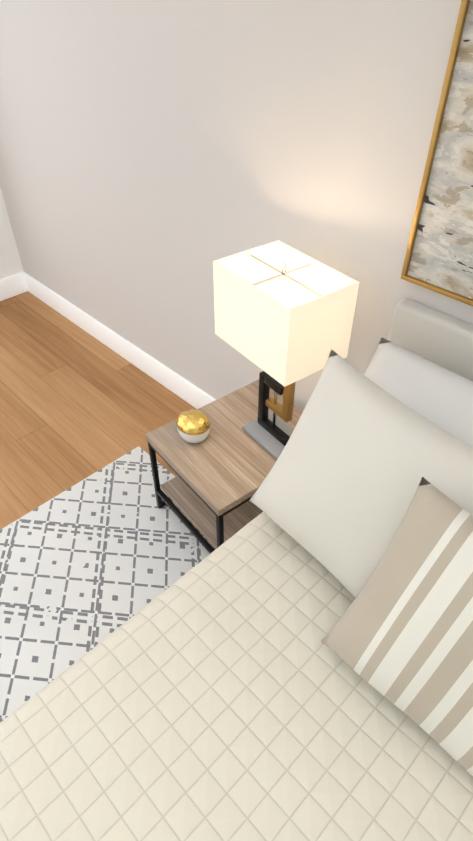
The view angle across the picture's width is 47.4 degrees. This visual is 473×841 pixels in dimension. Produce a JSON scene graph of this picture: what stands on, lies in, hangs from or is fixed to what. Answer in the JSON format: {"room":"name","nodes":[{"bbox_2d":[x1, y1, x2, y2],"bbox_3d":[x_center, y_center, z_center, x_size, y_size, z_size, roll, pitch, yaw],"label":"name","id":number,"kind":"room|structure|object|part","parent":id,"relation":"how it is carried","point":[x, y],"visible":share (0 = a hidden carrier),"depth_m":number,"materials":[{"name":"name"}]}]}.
{"room":"bedroom","nodes":[
{"label":"bedroom","id":0,"kind":"room"},
{"bbox_2d":[0,188,23,279],"bbox_3d":[-2.731,-1.144,2.322,3.270,2.440,0.120,-33,51,-32],"label":"wall","id":1,"kind":"structure","parent":0,"point":[10,263],"depth_m":3.71,"materials":[{"name":"white paint"}]},
{"bbox_2d":[0,273,23,300],"bbox_3d":[-2.685,-0.252,3.046,3.210,0.145,0.016,-33,51,-32],"label":"baseboard","id":2,"kind":"structure","parent":1,"relation":"attached to","point":[11,286],"depth_m":3.83,"materials":[{"name":"white paint"}]},
{"bbox_2d":[0,291,195,529],"bbox_3d":[-0.483,1.309,1.435,3.510,0.050,6.540,-33,51,-32],"label":"floor","id":3,"kind":"structure","parent":0,"point":[78,404],"depth_m":2.96,"materials":[{"name":"brown wood"}]},
{"bbox_2d":[0,446,215,721],"bbox_3d":[-0.103,1.401,1.285,2.130,0.010,3.280,-33,51,-32],"label":"rug","id":4,"kind":"object","parent":3,"relation":"on","point":[89,563],"visible":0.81,"depth_m":2.19,"materials":[{"name":"white fabric"}]},
{"bbox_2d":[145,379,302,553],"bbox_3d":[0.020,0.227,2.268,0.588,0.443,0.488,-27,48,-28],"label":"nightstand","id":5,"kind":"object","parent":4,"relation":"on","point":[222,470],"visible":0.52,"depth_m":2.11,"materials":[{"name":"brown wood"}]},
{"bbox_2d":[176,409,209,442],"bbox_3d":[-0.167,0.019,2.084,0.126,0.109,0.139,-33,51,-32],"label":"lidded bowl","id":6,"kind":"object","parent":5,"relation":"on","point":[193,425],"visible":1,"depth_m":2.04,"materials":[{"name":"gold ceramic"}]},
{"bbox_2d":[213,240,358,459],"bbox_3d":[0.153,-0.201,1.871,0.270,0.721,0.403,-26,48,-27],"label":"lamp","id":7,"kind":"object","parent":5,"relation":"on","point":[284,314],"visible":0.96,"depth_m":1.70,"materials":[{"name":"white fabric"}]},
{"bbox_3d":[0.145,-0.045,2.023,0.030,0.248,0.166,-26,48,-27],"label":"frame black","id":8,"kind":"part","parent":7,"relation":"part of","materials":[{"name":"black metal"}]},
{"bbox_3d":[0.145,-0.141,1.939,0.028,0.267,0.166,-26,48,-27],"label":"frame gold","id":9,"kind":"part","parent":7,"relation":"part of","materials":[{"name":"brown metal"}]},
{"bbox_3d":[0.145,-0.227,1.863,0.035,0.672,0.094,-26,48,-27],"label":"stem","id":10,"kind":"part","parent":7,"relation":"part of","materials":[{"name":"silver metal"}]},
{"bbox_3d":[0.145,-0.376,1.731,0.064,0.110,0.062,-26,48,-27],"label":"bulb","id":11,"kind":"part","parent":7,"relation":"part of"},
{"bbox_3d":[0.145,-0.358,1.746,0.270,0.269,0.376,-26,48,-27],"label":"lamp shade","id":12,"kind":"part","parent":7,"relation":"part of","materials":[{"name":"fabric"}]},
{"bbox_2d":[0,299,472,840],"bbox_3d":[0.293,0.882,1.008,2.204,1.133,1.751,-33,51,-32],"label":"bed","id":13,"kind":"object","parent":4,"relation":"on","point":[294,661],"visible":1,"depth_m":1.18,"materials":[{"name":"white fabric"}]},
{"bbox_3d":[1.054,0.390,1.579,0.062,1.040,1.580,-33,51,-32],"label":"headboard","id":14,"kind":"part","parent":13,"relation":"part of","materials":[{"name":"white fabric"}]},
{"bbox_2d":[0,0,472,410],"bbox_3d":[0.728,-0.409,1.500,0.120,2.440,6.540,-33,51,-32],"label":"wall","id":15,"kind":"structure","parent":0,"point":[158,158],"depth_m":1.99,"materials":[{"name":"grey paint"}]},
{"bbox_2d":[20,272,215,408],"bbox_3d":[0.329,0.248,2.488,0.020,0.145,5.310,-33,51,-32],"label":"baseboard","id":16,"kind":"structure","parent":15,"relation":"attached to","point":[147,364],"depth_m":3.26,"materials":[{"name":"white paint"}]},
{"bbox_2d":[401,0,472,305],"bbox_3d":[1.065,-0.313,0.970,0.039,0.690,1.600,-33,51,-32],"label":"canvas art","id":17,"kind":"object","parent":15,"relation":"attached to","point":[439,256],"visible":1,"depth_m":1.41,"materials":[{"name":"beige fabric"}]}
]}

